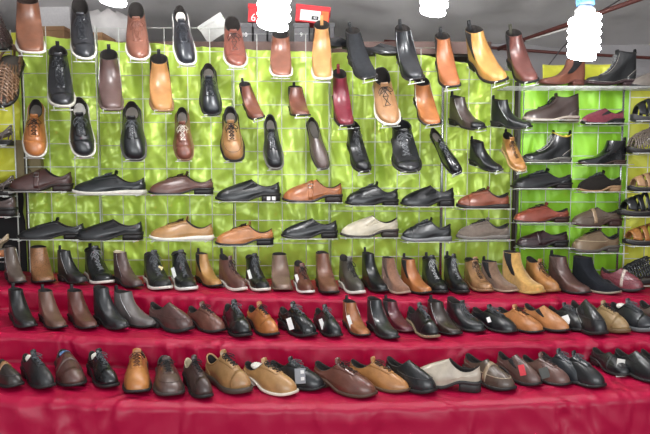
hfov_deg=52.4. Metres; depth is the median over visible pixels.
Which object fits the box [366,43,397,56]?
shoe
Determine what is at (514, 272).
boot
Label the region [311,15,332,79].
boot
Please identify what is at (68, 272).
boot
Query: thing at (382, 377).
shoe
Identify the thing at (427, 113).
boot
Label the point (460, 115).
boot
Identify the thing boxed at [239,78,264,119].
boot
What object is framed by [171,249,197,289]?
boot
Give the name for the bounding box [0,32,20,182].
backdrop
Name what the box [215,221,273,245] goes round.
shoe
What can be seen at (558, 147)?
boot
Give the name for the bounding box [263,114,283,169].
shoe
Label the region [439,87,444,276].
post
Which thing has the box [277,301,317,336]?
shoe
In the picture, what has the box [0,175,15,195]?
sandal
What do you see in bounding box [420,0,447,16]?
bulb
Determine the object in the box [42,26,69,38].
shoe box
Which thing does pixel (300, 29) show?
shoe box
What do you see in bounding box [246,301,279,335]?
shoe
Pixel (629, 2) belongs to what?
pole
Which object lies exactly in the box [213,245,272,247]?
bracket
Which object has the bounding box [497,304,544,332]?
shoe
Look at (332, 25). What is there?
shoe box
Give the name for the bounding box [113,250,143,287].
boot
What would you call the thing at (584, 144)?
backdrop
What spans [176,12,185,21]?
stuffing
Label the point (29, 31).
boot
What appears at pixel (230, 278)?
boot
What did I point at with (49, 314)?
boot
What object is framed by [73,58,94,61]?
bracket
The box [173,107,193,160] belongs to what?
shoe
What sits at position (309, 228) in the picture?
shoe
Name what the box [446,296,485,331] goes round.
boot
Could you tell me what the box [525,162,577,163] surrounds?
bracket
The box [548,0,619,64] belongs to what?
pole
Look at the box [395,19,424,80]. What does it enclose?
boot
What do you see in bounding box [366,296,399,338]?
boot
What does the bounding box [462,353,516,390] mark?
loafer
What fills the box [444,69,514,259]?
grid panel
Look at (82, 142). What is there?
shoe
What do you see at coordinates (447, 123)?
bracket
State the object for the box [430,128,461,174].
shoe
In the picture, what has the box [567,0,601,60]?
bulb
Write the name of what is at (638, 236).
sandal
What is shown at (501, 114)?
boot
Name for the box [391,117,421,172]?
boot
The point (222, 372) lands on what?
sneaker
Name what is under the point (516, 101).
post
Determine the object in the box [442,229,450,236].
heels
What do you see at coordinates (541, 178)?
shoe
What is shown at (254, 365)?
stuffing
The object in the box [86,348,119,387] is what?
shoe
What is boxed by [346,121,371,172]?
shoe
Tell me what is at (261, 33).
shoe box
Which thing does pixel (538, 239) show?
loafer
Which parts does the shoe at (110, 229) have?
elastic panel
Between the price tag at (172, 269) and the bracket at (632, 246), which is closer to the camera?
the price tag at (172, 269)
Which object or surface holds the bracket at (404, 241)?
attached to the grid panel at (447, 103)
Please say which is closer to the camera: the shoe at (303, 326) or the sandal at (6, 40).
the shoe at (303, 326)
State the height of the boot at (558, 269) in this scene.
0.168 m
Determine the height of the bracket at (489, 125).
0.042 m
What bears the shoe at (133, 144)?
on the bracket
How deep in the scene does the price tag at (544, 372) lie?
2.20 m
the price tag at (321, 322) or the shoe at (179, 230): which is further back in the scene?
the shoe at (179, 230)
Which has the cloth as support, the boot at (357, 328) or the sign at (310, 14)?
the boot at (357, 328)
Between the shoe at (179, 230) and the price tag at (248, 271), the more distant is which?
the shoe at (179, 230)
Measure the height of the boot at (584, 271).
0.145 m
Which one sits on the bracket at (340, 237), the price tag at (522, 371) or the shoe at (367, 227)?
the shoe at (367, 227)
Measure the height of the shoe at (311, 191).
0.107 m
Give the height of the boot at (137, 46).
0.275 m
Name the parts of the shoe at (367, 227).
elastic panel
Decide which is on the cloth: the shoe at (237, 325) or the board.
the shoe at (237, 325)
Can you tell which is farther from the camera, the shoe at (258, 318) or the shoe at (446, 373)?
the shoe at (258, 318)
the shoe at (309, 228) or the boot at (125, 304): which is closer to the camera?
the boot at (125, 304)
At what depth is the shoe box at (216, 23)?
3.23 m
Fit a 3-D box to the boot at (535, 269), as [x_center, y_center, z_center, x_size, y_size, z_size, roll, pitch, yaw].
[0.969,0.255,2.955,0.079,0.136,0.220,-2,5,-23]
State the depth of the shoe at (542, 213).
3.01 m
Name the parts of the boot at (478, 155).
elastic panel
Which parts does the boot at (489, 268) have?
elastic panel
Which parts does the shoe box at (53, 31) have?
lid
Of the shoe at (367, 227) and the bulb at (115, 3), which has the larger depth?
the shoe at (367, 227)
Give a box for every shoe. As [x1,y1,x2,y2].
[8,168,73,191]
[17,217,83,239]
[20,349,55,388]
[22,99,47,157]
[54,349,86,386]
[69,97,95,157]
[72,170,146,194]
[75,219,143,240]
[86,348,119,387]
[120,101,146,160]
[122,348,151,392]
[148,171,213,193]
[149,216,213,240]
[153,355,184,395]
[172,5,196,65]
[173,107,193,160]
[182,354,213,397]
[187,301,226,332]
[199,63,221,115]
[215,179,280,201]
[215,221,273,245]
[220,106,244,161]
[222,299,252,336]
[243,357,298,395]
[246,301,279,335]
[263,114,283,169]
[270,356,325,390]
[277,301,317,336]
[281,218,337,238]
[282,179,342,202]
[313,304,342,336]
[314,357,377,397]
[331,36,346,49]
[345,181,398,205]
[349,356,410,392]
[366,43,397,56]
[406,302,439,337]
[420,358,481,392]
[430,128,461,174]
[471,304,518,332]
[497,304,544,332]
[510,168,572,187]
[512,202,569,222]
[522,352,571,385]
[542,348,579,383]
[548,302,580,330]
[555,350,606,387]
[570,226,619,252]
[576,170,621,191]
[640,349,649,359]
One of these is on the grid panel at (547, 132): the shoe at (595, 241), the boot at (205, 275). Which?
the shoe at (595, 241)
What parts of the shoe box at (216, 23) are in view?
lid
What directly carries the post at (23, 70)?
on the cloth
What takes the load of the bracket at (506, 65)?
attached to the grid panel at (447, 103)
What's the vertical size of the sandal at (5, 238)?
0.119 m
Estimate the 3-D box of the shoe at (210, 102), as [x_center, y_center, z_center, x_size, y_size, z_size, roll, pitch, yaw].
[-0.518,-0.569,2.947,0.098,0.242,0.170,-2,6,-26]
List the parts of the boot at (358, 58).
elastic panel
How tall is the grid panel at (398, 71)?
1.059 m
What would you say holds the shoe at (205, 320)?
on the cloth
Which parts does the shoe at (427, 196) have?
elastic panel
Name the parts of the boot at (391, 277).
elastic panel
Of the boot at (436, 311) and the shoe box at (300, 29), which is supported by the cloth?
the boot at (436, 311)
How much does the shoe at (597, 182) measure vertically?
0.100 m
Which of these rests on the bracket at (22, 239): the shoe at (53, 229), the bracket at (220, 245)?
the shoe at (53, 229)
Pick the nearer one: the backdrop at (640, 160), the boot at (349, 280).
the boot at (349, 280)
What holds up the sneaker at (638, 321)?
on the cloth
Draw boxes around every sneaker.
[204,349,252,393]
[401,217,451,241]
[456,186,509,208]
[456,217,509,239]
[592,300,630,332]
[610,298,649,331]
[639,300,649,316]
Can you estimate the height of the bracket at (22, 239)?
0.015 m
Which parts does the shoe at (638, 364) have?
elastic panel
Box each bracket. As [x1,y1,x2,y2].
[18,51,42,56]
[18,239,77,241]
[51,106,72,110]
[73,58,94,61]
[128,59,148,62]
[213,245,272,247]
[280,238,337,240]
[340,237,397,239]
[396,61,424,84]
[400,240,454,243]
[447,123,486,132]
[467,66,508,87]
[488,125,532,130]
[505,65,538,87]
[509,188,578,189]
[511,221,570,224]
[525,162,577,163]
[529,120,580,122]
[574,191,623,193]
[619,241,649,247]
[633,120,649,123]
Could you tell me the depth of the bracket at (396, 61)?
2.80 m
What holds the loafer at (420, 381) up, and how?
on the cloth
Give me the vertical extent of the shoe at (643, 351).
0.090 m
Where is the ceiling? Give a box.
[0,0,649,47]
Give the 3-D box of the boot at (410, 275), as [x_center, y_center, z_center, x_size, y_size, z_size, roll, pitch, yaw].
[0.393,0.246,2.882,0.072,0.156,0.199,-3,6,-31]
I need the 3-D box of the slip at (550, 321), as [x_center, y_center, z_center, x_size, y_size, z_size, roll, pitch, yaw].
[0.864,0.391,2.594,0.077,0.086,0.226,-3,6,-32]
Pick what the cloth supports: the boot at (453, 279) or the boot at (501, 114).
the boot at (453, 279)
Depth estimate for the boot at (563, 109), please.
2.97 m
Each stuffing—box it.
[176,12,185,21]
[251,362,261,368]
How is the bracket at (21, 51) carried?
attached to the grid panel at (23, 73)
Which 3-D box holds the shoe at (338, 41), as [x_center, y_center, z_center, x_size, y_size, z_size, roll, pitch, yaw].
[0.052,-0.784,2.954,0.195,0.053,0.066,-3,6,-35]
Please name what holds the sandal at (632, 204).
on the bracket
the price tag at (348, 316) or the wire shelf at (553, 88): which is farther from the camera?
the wire shelf at (553, 88)
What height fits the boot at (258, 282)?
0.149 m
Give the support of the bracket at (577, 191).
attached to the grid panel at (547, 132)
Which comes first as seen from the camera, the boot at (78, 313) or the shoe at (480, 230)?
the boot at (78, 313)
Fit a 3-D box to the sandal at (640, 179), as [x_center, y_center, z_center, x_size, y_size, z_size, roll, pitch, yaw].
[1.494,-0.164,3.021,0.238,0.095,0.089,-1,5,-10]
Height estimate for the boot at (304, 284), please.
0.114 m
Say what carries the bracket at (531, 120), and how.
attached to the grid panel at (547, 132)
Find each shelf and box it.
[114,41,490,61]
[497,86,649,90]
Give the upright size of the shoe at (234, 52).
0.244 m
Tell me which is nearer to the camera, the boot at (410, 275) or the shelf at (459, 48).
the boot at (410, 275)
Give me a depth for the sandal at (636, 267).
2.98 m
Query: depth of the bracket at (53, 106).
2.80 m
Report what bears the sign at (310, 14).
on the shoe box at (332, 25)
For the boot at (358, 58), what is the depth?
2.86 m
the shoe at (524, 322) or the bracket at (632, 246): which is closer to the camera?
the shoe at (524, 322)
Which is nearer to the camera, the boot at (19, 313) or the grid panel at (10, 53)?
the boot at (19, 313)
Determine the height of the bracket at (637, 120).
0.015 m
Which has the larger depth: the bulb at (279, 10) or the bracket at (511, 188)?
the bracket at (511, 188)
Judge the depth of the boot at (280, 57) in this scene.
2.88 m
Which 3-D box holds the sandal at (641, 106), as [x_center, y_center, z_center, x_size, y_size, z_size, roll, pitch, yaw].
[1.486,-0.490,2.997,0.212,0.119,0.079,-1,5,-10]
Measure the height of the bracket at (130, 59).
0.201 m
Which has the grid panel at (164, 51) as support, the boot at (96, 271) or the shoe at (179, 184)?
the shoe at (179, 184)
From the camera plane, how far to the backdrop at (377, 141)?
3.13 m
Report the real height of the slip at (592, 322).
0.121 m
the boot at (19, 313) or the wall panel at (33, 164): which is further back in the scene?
the wall panel at (33, 164)
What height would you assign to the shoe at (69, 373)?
0.084 m
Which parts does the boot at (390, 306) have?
elastic panel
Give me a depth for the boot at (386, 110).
2.87 m
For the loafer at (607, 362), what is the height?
0.062 m
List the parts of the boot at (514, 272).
elastic panel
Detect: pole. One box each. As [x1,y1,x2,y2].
[384,39,649,58]
[497,0,642,50]
[526,27,568,41]
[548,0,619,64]
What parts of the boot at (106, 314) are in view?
elastic panel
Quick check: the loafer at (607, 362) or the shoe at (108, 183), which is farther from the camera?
the shoe at (108, 183)
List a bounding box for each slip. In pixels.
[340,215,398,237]
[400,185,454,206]
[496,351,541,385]
[523,303,570,331]
[570,299,608,334]
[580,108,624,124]
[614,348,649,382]
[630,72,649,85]
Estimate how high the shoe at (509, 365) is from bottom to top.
0.086 m
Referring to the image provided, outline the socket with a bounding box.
[576,0,594,6]
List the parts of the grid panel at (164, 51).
wire bracket, wire bracket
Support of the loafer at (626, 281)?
on the cloth
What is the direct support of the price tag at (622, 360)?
attached to the loafer at (607, 362)
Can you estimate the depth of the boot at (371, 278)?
2.92 m
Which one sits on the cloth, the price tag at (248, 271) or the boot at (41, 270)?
the boot at (41, 270)
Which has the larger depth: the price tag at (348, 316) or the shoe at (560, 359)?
the price tag at (348, 316)
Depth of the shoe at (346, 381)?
2.17 m
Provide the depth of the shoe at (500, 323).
2.56 m
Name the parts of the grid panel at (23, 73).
wire bracket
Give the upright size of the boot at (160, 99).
0.286 m
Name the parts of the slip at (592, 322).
elastic panel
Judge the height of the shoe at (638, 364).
0.083 m
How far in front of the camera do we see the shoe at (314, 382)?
2.22 m
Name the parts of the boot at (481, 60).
elastic panel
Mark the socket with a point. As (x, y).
(579, 3)
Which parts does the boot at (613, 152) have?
elastic panel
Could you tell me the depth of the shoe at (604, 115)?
2.98 m
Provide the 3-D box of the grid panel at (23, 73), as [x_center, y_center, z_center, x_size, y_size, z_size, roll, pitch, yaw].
[-1.244,-0.292,3.005,0.392,1.157,0.134,0,5,0]
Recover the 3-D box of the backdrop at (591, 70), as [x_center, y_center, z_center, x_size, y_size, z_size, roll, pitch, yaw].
[1.274,-0.212,3.248,0.450,1.056,0.076,0,5,0]
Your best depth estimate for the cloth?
2.21 m
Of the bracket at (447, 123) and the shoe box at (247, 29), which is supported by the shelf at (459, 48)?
the shoe box at (247, 29)
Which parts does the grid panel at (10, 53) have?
frame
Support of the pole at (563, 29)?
attached to the pole at (629, 2)
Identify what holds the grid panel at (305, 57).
on the cloth
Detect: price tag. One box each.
[171,267,175,277]
[247,268,251,278]
[286,315,293,329]
[295,365,305,383]
[319,316,323,328]
[346,315,351,325]
[518,361,525,375]
[538,366,549,378]
[562,314,569,323]
[616,356,624,376]
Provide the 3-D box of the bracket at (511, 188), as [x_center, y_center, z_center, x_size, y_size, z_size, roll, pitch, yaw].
[0.990,-0.131,3.015,0.289,0.015,0.142,0,5,0]
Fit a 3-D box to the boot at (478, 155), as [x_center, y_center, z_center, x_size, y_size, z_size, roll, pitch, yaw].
[0.718,-0.285,2.970,0.071,0.163,0.188,-4,6,-39]
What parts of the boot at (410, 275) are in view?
elastic panel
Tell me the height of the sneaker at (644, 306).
0.113 m
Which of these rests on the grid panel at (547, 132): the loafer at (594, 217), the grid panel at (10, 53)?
the loafer at (594, 217)
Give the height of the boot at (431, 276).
0.150 m
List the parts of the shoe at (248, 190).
elastic panel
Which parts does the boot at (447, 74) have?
elastic panel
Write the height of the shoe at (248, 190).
0.102 m
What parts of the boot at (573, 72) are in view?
elastic panel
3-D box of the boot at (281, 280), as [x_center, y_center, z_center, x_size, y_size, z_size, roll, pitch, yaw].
[-0.202,0.241,2.948,0.094,0.135,0.272,-1,5,-13]
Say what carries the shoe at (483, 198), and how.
on the bracket
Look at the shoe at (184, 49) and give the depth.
2.85 m
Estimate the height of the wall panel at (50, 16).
2.477 m
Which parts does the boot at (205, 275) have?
elastic panel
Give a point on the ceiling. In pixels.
(377, 20)
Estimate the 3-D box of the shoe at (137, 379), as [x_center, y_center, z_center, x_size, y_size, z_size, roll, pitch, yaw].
[-0.647,0.509,2.258,0.097,0.111,0.288,-2,5,-19]
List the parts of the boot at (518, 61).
elastic panel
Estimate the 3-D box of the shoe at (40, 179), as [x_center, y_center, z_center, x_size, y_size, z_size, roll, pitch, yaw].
[-1.300,-0.171,3.025,0.286,0.107,0.100,-1,5,-9]
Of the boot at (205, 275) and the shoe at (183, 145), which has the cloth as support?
the boot at (205, 275)
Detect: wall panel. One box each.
[15,140,43,177]
[40,7,70,28]
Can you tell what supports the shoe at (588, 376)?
on the cloth
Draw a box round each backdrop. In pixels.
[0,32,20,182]
[16,36,515,279]
[515,82,628,274]
[542,64,610,79]
[621,89,649,274]
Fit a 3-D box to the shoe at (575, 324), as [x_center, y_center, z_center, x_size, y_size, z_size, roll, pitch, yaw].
[0.953,0.384,2.596,0.072,0.094,0.206,-3,6,-31]
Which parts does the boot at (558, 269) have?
elastic panel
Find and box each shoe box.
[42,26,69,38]
[93,32,115,40]
[197,12,225,40]
[240,23,253,40]
[253,23,267,40]
[267,23,282,40]
[293,23,309,40]
[329,23,334,37]
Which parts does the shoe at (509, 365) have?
elastic panel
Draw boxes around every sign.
[248,3,272,22]
[295,4,330,27]
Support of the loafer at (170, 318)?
on the cloth
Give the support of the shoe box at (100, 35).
on the shelf at (459, 48)
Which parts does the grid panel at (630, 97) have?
frame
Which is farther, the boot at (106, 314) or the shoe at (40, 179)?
the shoe at (40, 179)
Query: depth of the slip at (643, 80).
2.96 m
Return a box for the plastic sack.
[89,9,127,40]
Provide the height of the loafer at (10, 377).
0.076 m
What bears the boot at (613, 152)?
on the grid panel at (547, 132)
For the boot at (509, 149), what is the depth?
2.94 m
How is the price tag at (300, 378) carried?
attached to the shoe at (314, 382)
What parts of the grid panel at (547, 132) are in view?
frame, wire bracket, wire bracket, wire bracket, wire bracket, wire bracket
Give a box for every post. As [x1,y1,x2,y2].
[21,70,30,271]
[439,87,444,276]
[511,82,518,250]
[616,89,624,270]
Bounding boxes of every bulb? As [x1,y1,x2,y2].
[100,0,126,6]
[257,0,290,31]
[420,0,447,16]
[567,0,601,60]
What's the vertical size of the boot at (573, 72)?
0.115 m
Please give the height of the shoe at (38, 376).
0.107 m
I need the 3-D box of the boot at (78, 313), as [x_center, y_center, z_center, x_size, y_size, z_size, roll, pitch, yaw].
[-0.952,0.347,2.567,0.072,0.141,0.236,-5,7,-42]
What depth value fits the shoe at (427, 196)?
3.01 m
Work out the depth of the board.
3.23 m
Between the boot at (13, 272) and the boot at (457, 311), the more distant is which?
the boot at (13, 272)
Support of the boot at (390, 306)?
on the cloth
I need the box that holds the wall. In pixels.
[21,43,649,249]
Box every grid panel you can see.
[0,30,20,264]
[3,26,101,273]
[68,28,234,275]
[233,34,329,270]
[330,48,440,271]
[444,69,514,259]
[513,89,633,266]
[623,90,649,265]
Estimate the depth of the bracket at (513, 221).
3.05 m
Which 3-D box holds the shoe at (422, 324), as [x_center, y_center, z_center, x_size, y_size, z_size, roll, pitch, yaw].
[0.370,0.388,2.540,0.066,0.116,0.233,-2,5,-22]
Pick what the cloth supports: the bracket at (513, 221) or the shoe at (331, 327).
the shoe at (331, 327)
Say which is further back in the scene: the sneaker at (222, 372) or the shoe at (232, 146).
the shoe at (232, 146)
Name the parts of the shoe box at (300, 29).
lid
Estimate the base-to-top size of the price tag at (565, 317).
0.046 m
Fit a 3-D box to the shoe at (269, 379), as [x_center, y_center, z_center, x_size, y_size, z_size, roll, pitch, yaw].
[-0.192,0.526,2.219,0.243,0.102,0.085,4,6,38]
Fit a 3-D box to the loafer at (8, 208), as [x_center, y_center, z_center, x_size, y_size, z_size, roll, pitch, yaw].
[-1.538,-0.057,3.030,0.261,0.105,0.091,0,5,1]
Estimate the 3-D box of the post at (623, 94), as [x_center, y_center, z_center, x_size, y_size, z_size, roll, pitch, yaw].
[1.371,-0.159,3.066,0.010,0.886,0.010,0,5,0]
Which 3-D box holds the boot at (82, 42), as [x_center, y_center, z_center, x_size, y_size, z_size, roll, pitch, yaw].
[-1.069,-0.821,2.894,0.110,0.291,0.237,-3,6,-30]
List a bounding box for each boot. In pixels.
[4,245,26,283]
[8,283,37,327]
[15,0,45,53]
[30,245,55,282]
[38,284,67,328]
[47,41,75,107]
[57,245,88,283]
[67,284,98,328]
[70,0,96,59]
[84,243,114,283]
[93,285,129,329]
[98,44,123,110]
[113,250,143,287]
[114,285,156,327]
[125,2,150,60]
[143,250,172,289]
[149,49,173,111]
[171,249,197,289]
[195,248,222,286]
[219,248,247,290]
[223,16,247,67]
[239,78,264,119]
[245,253,270,290]
[269,31,292,76]
[271,252,292,289]
[288,82,310,115]
[293,260,314,292]
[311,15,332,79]
[315,250,339,293]
[332,64,354,126]
[338,254,365,293]
[342,295,370,335]
[345,22,377,79]
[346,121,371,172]
[361,247,388,291]
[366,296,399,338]
[372,67,400,125]
[382,256,410,293]
[383,295,413,331]
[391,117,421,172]
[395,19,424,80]
[401,253,432,293]
[413,77,441,125]
[422,252,448,292]
[427,295,462,334]
[435,27,460,87]
[443,251,469,292]
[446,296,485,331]
[448,91,486,129]
[463,256,493,290]
[465,20,508,83]
[468,136,503,171]
[481,256,518,291]
[490,95,532,128]
[501,129,526,171]
[502,250,545,293]
[505,24,538,83]
[522,93,579,121]
[522,130,571,161]
[526,256,560,291]
[537,59,585,85]
[548,250,591,293]
[572,255,621,293]
[576,137,626,164]
[584,49,636,85]
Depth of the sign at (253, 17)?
3.23 m
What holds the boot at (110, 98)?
on the bracket
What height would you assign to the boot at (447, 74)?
0.282 m
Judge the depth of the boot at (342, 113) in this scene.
2.88 m
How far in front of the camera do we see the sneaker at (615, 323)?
2.50 m
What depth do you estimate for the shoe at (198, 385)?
2.15 m
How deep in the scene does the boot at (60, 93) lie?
2.85 m
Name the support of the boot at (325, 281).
on the cloth
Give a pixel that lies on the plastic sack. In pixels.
(107, 21)
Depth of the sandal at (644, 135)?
2.97 m
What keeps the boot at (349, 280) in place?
on the cloth
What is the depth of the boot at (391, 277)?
2.87 m
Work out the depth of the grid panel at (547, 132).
3.05 m
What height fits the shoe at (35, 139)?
0.265 m
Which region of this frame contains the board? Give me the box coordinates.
[0,187,27,270]
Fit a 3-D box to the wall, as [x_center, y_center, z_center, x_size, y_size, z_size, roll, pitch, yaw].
[0.000,-0.053,4.623,6.800,2.401,0.080,0,5,0]
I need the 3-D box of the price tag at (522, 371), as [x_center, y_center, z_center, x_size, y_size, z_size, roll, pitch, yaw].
[0.652,0.504,2.204,0.022,0.045,0.042,-2,5,-17]
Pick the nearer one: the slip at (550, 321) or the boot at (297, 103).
the slip at (550, 321)
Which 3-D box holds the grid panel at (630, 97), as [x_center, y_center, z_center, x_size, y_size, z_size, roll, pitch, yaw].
[1.551,-0.189,3.074,0.298,0.941,0.009,0,5,0]
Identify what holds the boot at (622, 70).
on the wire shelf at (553, 88)
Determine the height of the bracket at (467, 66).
0.144 m
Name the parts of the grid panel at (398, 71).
frame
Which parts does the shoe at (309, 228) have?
elastic panel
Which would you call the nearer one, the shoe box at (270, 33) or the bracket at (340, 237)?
the bracket at (340, 237)
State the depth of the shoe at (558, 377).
2.20 m
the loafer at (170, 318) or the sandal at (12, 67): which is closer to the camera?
the loafer at (170, 318)
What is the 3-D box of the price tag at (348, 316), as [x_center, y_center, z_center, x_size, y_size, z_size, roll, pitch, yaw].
[0.092,0.399,2.556,0.021,0.057,0.048,-2,5,-18]
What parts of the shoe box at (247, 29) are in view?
lid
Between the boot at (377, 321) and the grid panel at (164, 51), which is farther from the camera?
the grid panel at (164, 51)
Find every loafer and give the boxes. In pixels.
[0,196,17,216]
[0,359,24,387]
[149,302,194,332]
[306,117,329,169]
[385,356,437,393]
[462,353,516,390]
[515,230,568,247]
[570,207,622,226]
[590,347,630,375]
[600,267,644,291]
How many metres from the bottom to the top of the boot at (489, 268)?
0.136 m
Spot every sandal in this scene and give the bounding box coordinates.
[0,16,12,49]
[0,44,24,107]
[0,125,13,145]
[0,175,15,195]
[0,234,8,256]
[617,192,649,216]
[622,223,649,245]
[622,256,649,284]
[626,127,649,153]
[627,172,649,191]
[630,98,649,122]
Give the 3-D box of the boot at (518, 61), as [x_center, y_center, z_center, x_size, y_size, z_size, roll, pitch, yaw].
[0.850,-0.712,2.891,0.107,0.278,0.250,-1,5,-11]
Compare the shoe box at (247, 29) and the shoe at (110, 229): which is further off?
the shoe box at (247, 29)
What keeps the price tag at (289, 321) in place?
attached to the shoe at (303, 326)
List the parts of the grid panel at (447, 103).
wire bracket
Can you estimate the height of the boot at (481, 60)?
0.295 m
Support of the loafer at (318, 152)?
on the bracket
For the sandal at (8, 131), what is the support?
on the bracket
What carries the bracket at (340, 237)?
attached to the grid panel at (398, 71)
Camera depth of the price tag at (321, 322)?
2.52 m
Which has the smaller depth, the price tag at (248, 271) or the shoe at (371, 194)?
the price tag at (248, 271)
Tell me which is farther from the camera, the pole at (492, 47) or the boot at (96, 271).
the pole at (492, 47)
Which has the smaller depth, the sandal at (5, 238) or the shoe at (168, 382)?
the shoe at (168, 382)
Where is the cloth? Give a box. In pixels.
[0,271,649,433]
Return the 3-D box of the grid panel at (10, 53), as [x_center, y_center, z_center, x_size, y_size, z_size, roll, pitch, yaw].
[-1.544,-0.288,3.066,0.219,1.139,0.009,0,5,0]
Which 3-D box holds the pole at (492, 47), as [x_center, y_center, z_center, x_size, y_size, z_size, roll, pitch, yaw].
[1.336,-1.067,4.232,1.910,0.171,0.038,1,5,6]

